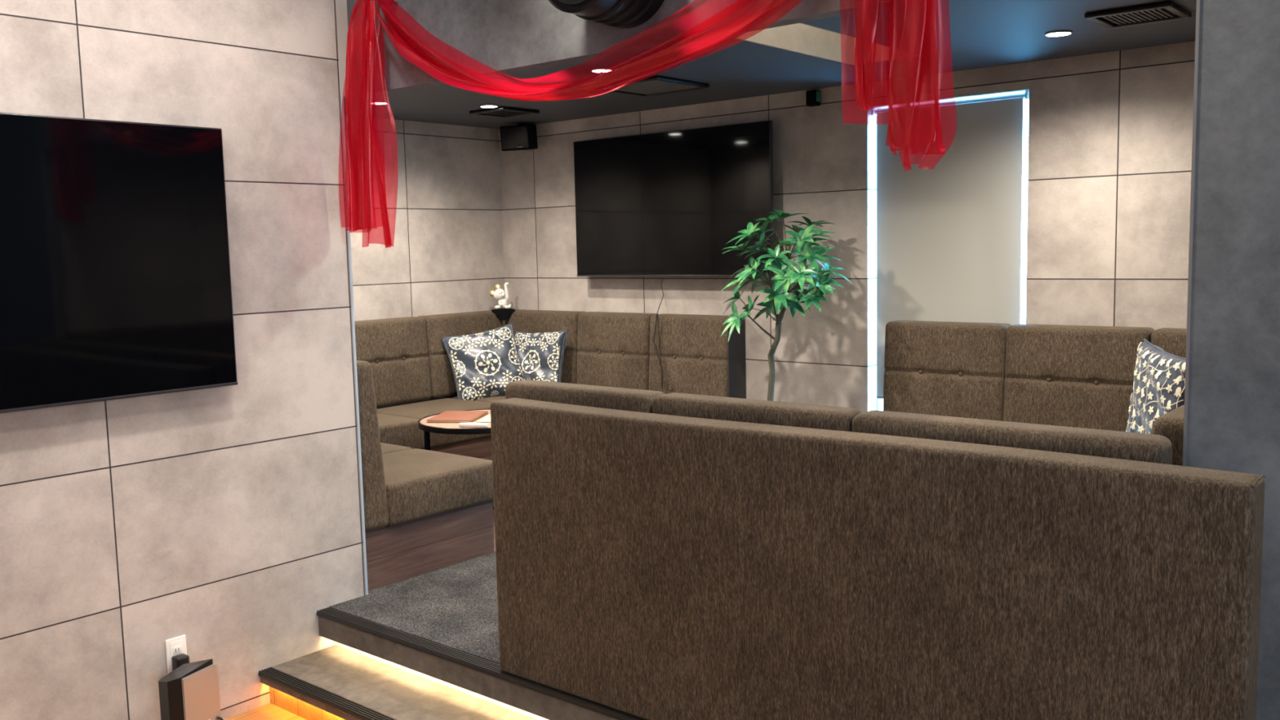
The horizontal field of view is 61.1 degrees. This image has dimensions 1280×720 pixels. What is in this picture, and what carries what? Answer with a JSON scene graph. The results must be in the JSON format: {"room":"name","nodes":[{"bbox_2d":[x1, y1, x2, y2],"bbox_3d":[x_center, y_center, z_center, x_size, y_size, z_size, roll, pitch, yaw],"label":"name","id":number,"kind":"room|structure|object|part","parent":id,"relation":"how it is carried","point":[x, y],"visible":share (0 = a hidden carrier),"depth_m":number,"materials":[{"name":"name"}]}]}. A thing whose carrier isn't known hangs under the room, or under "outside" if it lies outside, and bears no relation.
{"room":"karaoke lounge","nodes":[
{"label":"karaoke lounge","id":0,"kind":"room"},
{"bbox_2d":[0,0,365,719],"bbox_3d":[-2.761,-0.054,2.218,0.120,3.000,5.052,4,8,40],"label":"wall","id":1,"kind":"structure","parent":0,"point":[224,518],"depth_m":3.69,"materials":[{"name":"beige tile"}]},
{"bbox_2d":[0,112,237,413],"bbox_3d":[-1.868,-0.277,3.127,0.063,0.862,1.450,4,8,40],"label":"television","id":2,"kind":"object","parent":1,"relation":"attached to","point":[115,275],"visible":1,"depth_m":3.35,"materials":[{"name":"black"}]},
{"bbox_2d":[164,634,186,674],"bbox_3d":[-1.555,0.990,3.645,0.011,0.120,0.070,4,8,40],"label":"wall outlet","id":3,"kind":"object","parent":1,"relation":"attached to","point":[175,646],"visible":0.7,"depth_m":3.63,"materials":[{"name":"white plastic"}]},
{"bbox_3d":[-1.553,0.990,3.643,0.002,0.096,0.046,4,8,40],"label":"plate","id":4,"kind":"part","parent":3,"relation":"part of","materials":[{"name":"white plastic"}]},
{"bbox_2d":[172,644,182,654],"bbox_3d":[-1.553,0.972,3.640,0.003,0.024,0.030,4,8,40],"label":"socket","id":5,"kind":"object","parent":3,"relation":"attached to","point":[176,649],"depth_m":3.64,"materials":[{"name":"white plastic"}]},
{"bbox_2d":[171,653,189,671],"bbox_3d":[-1.520,1.129,3.625,0.080,0.284,0.049,4,8,40],"label":"power adapter","id":6,"kind":"object","parent":1,"relation":"attached to","point":[177,660],"visible":0.43,"depth_m":3.61,"materials":[{"name":"black plastic"}]},
{"bbox_2d":[269,686,345,719],"bbox_3d":[0.858,1.309,2.289,5.480,0.111,0.300,4,8,40],"label":"stair riser","id":7,"kind":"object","parent":1,"relation":"attached to","point":[300,708],"depth_m":3.81,"materials":[{"name":"brown wood"}]},
{"bbox_2d":[271,644,537,719],"bbox_3d":[0.858,1.243,2.284,5.480,0.019,0.280,4,8,40],"label":"step","id":8,"kind":"structure","parent":7,"relation":"on","point":[394,692],"depth_m":3.71,"materials":[{"name":"brown stone"}]},
{"bbox_2d":[259,675,359,719],"bbox_3d":[0.743,1.281,2.150,5.480,0.023,0.014,4,8,40],"label":"trim","id":9,"kind":"structure","parent":8,"relation":"attached to","point":[344,716],"depth_m":3.70,"materials":[{"name":"brown stone"}]},
{"bbox_2d":[257,666,396,719],"bbox_3d":[0.751,1.256,2.156,5.480,0.018,0.055,4,8,40],"label":"stair nosing","id":10,"kind":"object","parent":8,"relation":"attached to","point":[353,708],"depth_m":3.66,"materials":[{"name":"black rubber"}]},
{"bbox_2d":[225,702,306,719],"bbox_3d":[-0.608,1.621,0.647,5.600,0.100,5.100,4,8,40],"label":"floor","id":11,"kind":"structure","parent":0,"point":[269,711],"depth_m":3.83,"materials":[{"name":"brown wood"}]},
{"bbox_2d":[158,658,223,719],"bbox_3d":[-1.449,1.129,3.502,0.193,0.316,0.119,0,6,15],"label":"speaker","id":12,"kind":"object","parent":11,"relation":"on","point":[190,691],"visible":1,"depth_m":3.47,"materials":[{"name":"black plastic"}]},
{"bbox_3d":[-1.407,1.134,3.489,0.012,0.294,0.116,4,8,40],"label":"panel","id":13,"kind":"part","parent":12,"relation":"part of","materials":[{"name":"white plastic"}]},
{"bbox_2d":[335,0,351,97],"bbox_3d":[-1.153,-1.387,4.047,0.120,0.803,0.048,4,8,40],"label":"wall","id":14,"kind":"structure","parent":0,"point":[341,5],"depth_m":4.03,"materials":[{"name":"paint"}]},
{"bbox_2d":[344,115,505,408],"bbox_3d":[-1.793,-0.265,6.415,0.100,2.500,2.612,4,8,40],"label":"wall","id":15,"kind":"structure","parent":0,"point":[442,188],"depth_m":6.84,"materials":[{"name":"beige tile"}]},
{"bbox_2d":[491,308,515,320],"bbox_3d":[-0.873,-0.305,7.234,0.147,0.076,0.270,0,6,12],"label":"corner shelf","id":16,"kind":"object","parent":15,"relation":"attached to","point":[503,314],"visible":0.9,"depth_m":7.13,"materials":[{"name":"black wood"}]},
{"bbox_2d":[488,282,511,309],"bbox_3d":[-0.922,-0.421,7.163,0.139,0.176,0.077,-3,6,-14],"label":"animal figurine","id":17,"kind":"object","parent":16,"relation":"on","point":[499,294],"visible":1,"depth_m":7.15,"materials":[{"name":"white ceramic"}]},
{"bbox_2d":[492,499,495,551],"bbox_3d":[1.136,1.019,4.212,7.540,0.273,3.058,4,8,40],"label":"platform","id":18,"kind":"object","parent":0,"point":[493,500],"depth_m":5.31,"materials":[{"name":"brown wood"}]},
{"bbox_2d":[328,607,498,664],"bbox_3d":[0.940,1.078,2.370,5.480,0.019,0.047,4,8,40],"label":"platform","id":19,"kind":"object","parent":18,"relation":"on","point":[329,607],"visible":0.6,"depth_m":3.83,"materials":[{"name":"grey carpet"}]},
{"bbox_2d":[316,607,646,719],"bbox_3d":[0.907,1.081,2.331,5.480,0.018,0.055,4,8,40],"label":"platform nosing","id":20,"kind":"object","parent":19,"relation":"attached to","point":[491,668],"visible":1,"depth_m":3.57,"materials":[{"name":"black rubber"}]},
{"bbox_2d":[328,551,499,664],"bbox_3d":[0.073,0.831,4.867,1.017,0.014,2.783,4,8,40],"label":"carpet","id":21,"kind":"object","parent":18,"relation":"on","point":[455,606],"visible":0.07,"depth_m":4.08,"materials":[{"name":"grey carpet"}]},
{"bbox_2d":[720,208,852,400],"bbox_3d":[0.739,-0.017,5.535,0.755,1.501,0.556,4,8,40],"label":"artificial tree","id":22,"kind":"object","parent":21,"relation":"on","point":[779,298],"visible":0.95,"depth_m":5.44,"materials":[{"name":"green plant"}]},
{"bbox_2d":[356,360,494,591],"bbox_3d":[-1.333,0.398,4.880,1.271,0.909,0.728,4,8,40],"label":"sofa","id":23,"kind":"object","parent":18,"relation":"on","point":[425,511],"visible":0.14,"depth_m":4.47,"materials":[{"name":"brown fabric"}]},
{"bbox_3d":[-1.282,0.323,4.446,0.636,0.672,0.145,4,8,40],"label":"backrest","id":24,"kind":"part","parent":23,"relation":"part of","materials":[{"name":"brown fabric"}]},
{"bbox_3d":[-1.494,0.505,5.113,0.636,0.181,0.600,4,8,40],"label":"seat","id":25,"kind":"part","parent":23,"relation":"part of","materials":[{"name":"brown fabric"}]},
{"bbox_3d":[-1.024,0.535,4.721,0.581,0.181,0.600,4,8,40],"label":"seat","id":26,"kind":"part","parent":23,"relation":"part of","materials":[{"name":"brown fabric"}]},
{"bbox_2d":[354,310,505,460],"bbox_3d":[-1.461,0.253,6.211,0.717,0.926,2.301,4,8,40],"label":"sofa","id":27,"kind":"object","parent":18,"relation":"on","point":[408,358],"visible":0.28,"depth_m":6.50,"materials":[{"name":"brown fabric"}]},
{"bbox_3d":[-1.534,0.013,6.532,0.171,0.512,0.582,4,8,40],"label":"backrest","id":28,"kind":"part","parent":27,"relation":"part of","materials":[{"name":"brown fabric"}]},
{"bbox_3d":[-1.583,0.418,5.957,0.564,0.181,0.566,4,8,40],"label":"seat","id":29,"kind":"part","parent":27,"relation":"part of","materials":[{"name":"brown fabric"}]},
{"bbox_3d":[-1.192,0.361,6.422,0.564,0.181,0.646,4,8,40],"label":"seat","id":30,"kind":"part","parent":27,"relation":"part of","materials":[{"name":"brown fabric"}]},
{"bbox_3d":[-1.141,-0.045,6.999,0.171,0.512,0.635,4,8,40],"label":"backrest","id":31,"kind":"part","parent":27,"relation":"part of","materials":[{"name":"brown fabric"}]},
{"bbox_3d":[-0.835,0.308,6.847,0.564,0.181,0.461,4,8,40],"label":"seat","id":32,"kind":"part","parent":27,"relation":"part of","materials":[{"name":"brown fabric"}]},
{"bbox_2d":[441,323,523,400],"bbox_3d":[-0.963,0.033,6.803,0.521,0.500,0.220,-4,6,-21],"label":"throw pillow","id":33,"kind":"object","parent":27,"relation":"on","point":[483,363],"visible":0.91,"depth_m":6.75,"materials":[{"name":"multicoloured fabric"}]},
{"bbox_2d":[514,329,567,382],"bbox_3d":[-0.646,0.023,6.829,0.453,0.431,0.206,4,8,40],"label":"throw pillow","id":34,"kind":"object","parent":27,"relation":"on","point":[540,356],"visible":0.7,"depth_m":6.74,"materials":[{"name":"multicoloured fabric"}]},
{"bbox_2d":[417,408,493,510],"bbox_3d":[-0.808,0.531,5.617,0.650,0.466,0.650,4,8,40],"label":"round table","id":35,"kind":"object","parent":18,"relation":"on","point":[437,428],"visible":0.26,"depth_m":5.37,"materials":[{"name":"brown wood"}]},
{"bbox_3d":[-1.101,0.545,5.647,0.022,0.445,0.022,4,8,40],"label":"leg","id":36,"kind":"part","parent":35,"relation":"part of","materials":[{"name":"black metal"}]},
{"bbox_2d":[426,410,488,422],"bbox_3d":[-0.943,0.293,5.626,0.235,0.014,0.310,0,6,9],"label":"folder","id":37,"kind":"object","parent":35,"relation":"on","point":[447,416],"visible":0.97,"depth_m":5.58,"materials":[{"name":"brown leather"}]},
{"bbox_2d":[458,421,488,427],"bbox_3d":[-0.816,0.317,5.319,0.150,0.025,0.035,0,6,16],"label":"remote","id":38,"kind":"object","parent":35,"relation":"on","point":[468,424],"visible":1,"depth_m":5.30,"materials":[{"name":"white plastic"}]},
{"bbox_2d":[475,413,490,422],"bbox_3d":[-0.705,0.296,5.591,0.200,0.004,0.280,0,6,9],"label":"menu card","id":39,"kind":"object","parent":35,"relation":"on","point":[486,419],"visible":0.26,"depth_m":5.53,"materials":[{"name":"white paper"}]},
{"bbox_2d":[505,309,738,396],"bbox_3d":[-0.307,0.194,6.521,1.828,0.926,0.627,4,8,40],"label":"sofa","id":40,"kind":"object","parent":18,"relation":"on","point":[602,348],"visible":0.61,"depth_m":6.45,"materials":[{"name":"brown fabric"}]},
{"bbox_3d":[-0.616,-0.062,7.048,0.654,0.512,0.171,4,8,40],"label":"backrest","id":41,"kind":"part","parent":40,"relation":"part of","materials":[{"name":"brown fabric"}]},
{"bbox_3d":[-0.139,-0.032,6.651,0.581,0.512,0.171,4,8,40],"label":"backrest","id":42,"kind":"part","parent":40,"relation":"part of","materials":[{"name":"brown fabric"}]},
{"bbox_3d":[0.312,-0.003,6.276,0.585,0.512,0.171,4,8,40],"label":"backrest","id":43,"kind":"part","parent":40,"relation":"part of","materials":[{"name":"brown fabric"}]},
{"bbox_2d":[727,316,746,398],"bbox_3d":[0.548,0.222,6.108,0.006,0.920,0.168,4,8,40],"label":"end panel","id":44,"kind":"object","parent":40,"relation":"attached to","point":[736,359],"visible":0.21,"depth_m":6.08,"materials":[{"name":"grey"}]},
{"bbox_2d":[505,379,1172,464],"bbox_3d":[0.546,0.537,3.165,1.971,0.906,0.698,4,8,40],"label":"sofa","id":45,"kind":"object","parent":18,"relation":"on","point":[1146,447],"visible":0.15,"depth_m":2.67,"materials":[{"name":"brown fabric"}]},
{"bbox_3d":[-0.160,0.411,3.375,0.606,0.669,0.136,4,8,40],"label":"backrest","id":46,"kind":"part","parent":45,"relation":"part of","materials":[{"name":"brown fabric"}]},
{"bbox_3d":[0.319,0.443,2.976,0.636,0.669,0.136,4,8,40],"label":"backrest","id":47,"kind":"part","parent":45,"relation":"part of","materials":[{"name":"brown fabric"}]},
{"bbox_3d":[0.843,0.476,2.539,0.721,0.669,0.136,4,8,40],"label":"backrest","id":48,"kind":"part","parent":45,"relation":"part of","materials":[{"name":"brown fabric"}]},
{"bbox_2d":[883,320,1186,431],"bbox_3d":[1.832,0.332,4.740,1.871,0.926,0.627,4,8,40],"label":"sofa","id":49,"kind":"object","parent":18,"relation":"on","point":[1067,375],"visible":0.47,"depth_m":4.99,"materials":[{"name":"brown fabric"}]},
{"bbox_3d":[1.490,0.074,5.294,0.613,0.512,0.171,4,8,40],"label":"backrest","id":50,"kind":"part","parent":49,"relation":"part of","materials":[{"name":"brown fabric"}]},
{"bbox_3d":[1.969,0.105,4.896,0.626,0.512,0.171,4,8,40],"label":"backrest","id":51,"kind":"part","parent":49,"relation":"part of","materials":[{"name":"brown fabric"}]},
{"bbox_2d":[1125,338,1186,434],"bbox_3d":[2.079,0.185,4.311,0.160,0.504,0.505,-1,6,2],"label":"throw pillow","id":52,"kind":"object","parent":49,"relation":"on","point":[1159,375],"visible":0.62,"depth_m":4.27,"materials":[{"name":"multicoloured fabric"}]},
{"bbox_3d":[2.452,0.136,4.493,0.624,0.512,0.171,4,8,40],"label":"backrest","id":53,"kind":"part","parent":49,"relation":"part of","materials":[{"name":"brown fabric"}]},
{"bbox_2d":[1151,404,1184,466],"bbox_3d":[1.780,0.469,3.443,0.617,0.926,2.336,4,8,40],"label":"sofa","id":54,"kind":"object","parent":18,"relation":"on","point":[1170,425],"visible":0.02,"depth_m":2.39,"materials":[{"name":"brown fabric"}]},
{"bbox_3d":[1.402,1.086,2.161,4.504,0.011,0.315,4,8,40],"label":"floor","id":55,"kind":"structure","parent":18,"relation":"on","visible":0},
{"bbox_2d":[489,397,1266,719],"bbox_3d":[0.381,0.602,2.769,2.096,0.869,0.114,4,8,40],"label":"sofa back","id":56,"kind":"object","parent":55,"relation":"on","point":[650,566],"depth_m":2.57,"materials":[{"name":"brown fabric"}]},
{"bbox_2d":[335,641,548,719],"bbox_3d":[0.945,1.160,2.383,5.480,0.160,0.013,4,8,40],"label":"led strip light","id":57,"kind":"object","parent":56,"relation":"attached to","point":[361,652],"depth_m":3.73,"materials":[{"name":"plastic"}]},
{"bbox_2d":[317,615,617,719],"bbox_3d":[0.901,1.132,2.327,5.480,0.077,0.014,4,8,40],"label":"step riser","id":58,"kind":"structure","parent":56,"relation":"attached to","point":[545,706],"depth_m":3.56,"materials":[{"name":"brown stone"}]},
{"bbox_2d":[346,0,926,97],"bbox_3d":[0.043,-1.318,3.123,2.903,0.803,0.063,4,8,40],"label":"beam","id":59,"kind":"structure","parent":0,"point":[504,37],"depth_m":3.48,"materials":[{"name":"grey concrete"}]},
{"bbox_2d":[548,0,664,28],"bbox_3d":[-0.104,-1.121,3.073,0.322,0.322,0.236,4,8,40],"label":"duct","id":60,"kind":"object","parent":59,"relation":"attached to","point":[623,14],"visible":1,"depth_m":3.05,"materials":[{"name":"black plastic"}]},
{"bbox_2d":[345,0,945,246],"bbox_3d":[-0.190,-0.788,3.227,2.380,0.875,0.177,4,8,40],"label":"swag","id":61,"kind":"object","parent":59,"relation":"hanging from","point":[742,20],"visible":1,"depth_m":3.24},
{"bbox_2d":[343,0,1196,128],"bbox_3d":[0.178,-1.338,4.756,5.140,0.060,2.811,4,8,40],"label":"ceiling","id":62,"kind":"structure","parent":0,"point":[971,34],"depth_m":4.79,"materials":[{"name":"grey paint"}]},
{"bbox_2d":[370,101,388,104],"bbox_3d":[-1.404,-1.380,5.826,0.104,0.008,0.104,4,8,40],"label":"recessed light","id":63,"kind":"object","parent":62,"relation":"in","point":[371,102],"visible":0.73,"depth_m":5.81,"materials":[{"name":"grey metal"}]},
{"bbox_2d":[480,104,497,107],"bbox_3d":[-0.843,-1.417,6.059,0.104,0.008,0.104,4,8,40],"label":"recessed light","id":64,"kind":"object","parent":62,"relation":"in","point":[482,105],"visible":1,"depth_m":6.04,"materials":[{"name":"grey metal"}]},
{"bbox_2d":[469,106,539,118],"bbox_3d":[-0.786,-1.437,6.297,0.290,0.019,0.290,4,8,40],"label":"ceiling vent","id":65,"kind":"object","parent":62,"relation":"in","point":[498,112],"visible":1,"depth_m":6.26,"materials":[{"name":"black plastic"}]},
{"bbox_2d":[593,67,607,72],"bbox_3d":[-0.172,-1.312,4.917,0.104,0.008,0.104,4,8,40],"label":"recessed light","id":66,"kind":"object","parent":62,"relation":"in","point":[600,69],"visible":0.26,"depth_m":4.87,"materials":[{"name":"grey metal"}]},
{"bbox_2d":[612,75,709,96],"bbox_3d":[0.054,-1.362,5.403,0.420,0.019,0.420,4,8,40],"label":"ceiling vent","id":67,"kind":"object","parent":62,"relation":"in","point":[653,85],"visible":0.7,"depth_m":5.40,"materials":[{"name":"black plastic"}]},
{"bbox_2d":[1044,30,1072,36],"bbox_3d":[1.650,-1.287,4.280,0.104,0.008,0.104,4,8,40],"label":"recessed light","id":68,"kind":"object","parent":62,"relation":"in","point":[1058,33],"visible":1,"depth_m":4.27,"materials":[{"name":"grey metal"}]},
{"bbox_2d":[1084,0,1191,29],"bbox_3d":[1.805,-1.247,3.932,0.290,0.019,0.290,4,8,40],"label":"ceiling vent","id":69,"kind":"object","parent":62,"relation":"in","point":[1167,11],"visible":1,"depth_m":3.90,"materials":[{"name":"black plastic"}]},
{"bbox_2d":[743,22,919,65],"bbox_3d":[0.483,-1.762,4.080,0.350,1.028,1.930,4,8,40],"label":"ceiling","id":70,"kind":"structure","parent":0,"point":[800,37],"depth_m":4.73,"materials":[{"name":"beige paint"}]},
{"bbox_2d":[498,40,1195,413],"bbox_3d":[1.029,-0.271,5.861,5.140,2.500,0.160,4,8,40],"label":"wall","id":71,"kind":"structure","parent":0,"point":[1110,134],"depth_m":5.59,"materials":[{"name":"beige tile"}]},
{"bbox_2d":[499,124,537,151],"bbox_3d":[-0.759,-1.429,6.971,0.215,0.173,0.218,1,6,22],"label":"wall speaker","id":72,"kind":"object","parent":71,"relation":"attached to","point":[521,136],"visible":1,"depth_m":6.88,"materials":[{"name":"black plastic"}]},
{"bbox_2d":[499,125,528,149],"bbox_3d":[-0.796,-1.409,6.881,0.196,0.135,0.020,1,6,22],"label":"grille","id":73,"kind":"object","parent":72,"relation":"attached to","point":[512,137],"depth_m":6.88,"materials":[{"name":"black fabric"}]},
{"bbox_2d":[573,120,773,276],"bbox_3d":[0.181,-0.903,6.316,1.440,0.832,0.107,4,8,40],"label":"television","id":74,"kind":"object","parent":71,"relation":"attached to","point":[665,203],"visible":0.84,"depth_m":6.24,"materials":[{"name":"black"}]},
{"bbox_2d":[657,277,663,389],"bbox_3d":[0.124,-0.158,6.346,0.034,0.647,0.126,0,6,16],"label":"cable","id":75,"kind":"object","parent":74,"relation":"hanging from","point":[662,277],"visible":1,"depth_m":6.32,"materials":[{"name":"black plastic"}]},
{"bbox_2d":[652,314,673,391],"bbox_3d":[0.135,-0.043,6.292,0.027,0.443,0.161,-7,8,-42],"label":"loose cable","id":76,"kind":"object","parent":75,"relation":"hanging from","point":[656,314],"visible":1,"depth_m":6.31,"materials":[{"name":"black plastic"}]},
{"bbox_2d":[805,89,821,106],"bbox_3d":[0.910,-1.371,5.682,0.068,0.080,0.054,4,8,40],"label":"wall sensor","id":77,"kind":"object","parent":71,"relation":"attached to","point":[813,97],"visible":1,"depth_m":5.66,"materials":[{"name":"black plastic"}]},
{"bbox_2d":[876,93,1028,410],"bbox_3d":[1.575,-0.347,5.451,0.825,1.872,0.050,4,8,40],"label":"window","id":78,"kind":"structure","parent":71,"relation":"in","point":[1025,107],"depth_m":5.19,"materials":[{"name":"white plastic"}]},
{"bbox_2d":[871,90,1029,399],"bbox_3d":[1.516,-0.525,5.370,0.802,1.496,0.045,4,8,40],"label":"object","id":79,"kind":"object","parent":78,"relation":"attached to","point":[948,227],"visible":0.72,"depth_m":5.32,"materials":[{"name":"white glass"}]},
{"bbox_3d":[1.527,0.210,5.437,0.750,0.020,0.014,4,8,40],"label":"rail","id":80,"kind":"part","parent":79,"relation":"part of","materials":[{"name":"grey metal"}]},
{"bbox_2d":[1186,0,1279,719],"bbox_3d":[2.165,-0.089,1.479,2.577,3.000,0.045,4,8,40],"label":"wall pillar","id":81,"kind":"structure","parent":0,"point":[1233,402],"depth_m":2.23,"materials":[{"name":"grey concrete"}]},
{"bbox_2d":[1182,0,1199,466],"bbox_3d":[1.178,0.105,2.331,0.006,1.912,0.048,4,8,40],"label":"trim","id":82,"kind":"structure","parent":81,"relation":"attached to","point":[1197,6],"depth_m":2.27,"materials":[{"name":"grey metal"}]},
{"bbox_3d":[-1.964,-0.339,4.765,1.940,3.000,0.108,4,8,40],"label":"wall","id":83,"kind":"structure","parent":0,"visible":0},
{"bbox_2d":[340,95,368,595],"bbox_3d":[-1.133,-0.036,4.173,0.123,1.912,0.010,4,8,40],"label":"trim","id":84,"kind":"structure","parent":83,"relation":"attached to","point":[341,96],"depth_m":4.14,"materials":[{"name":"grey metal"}]}
]}

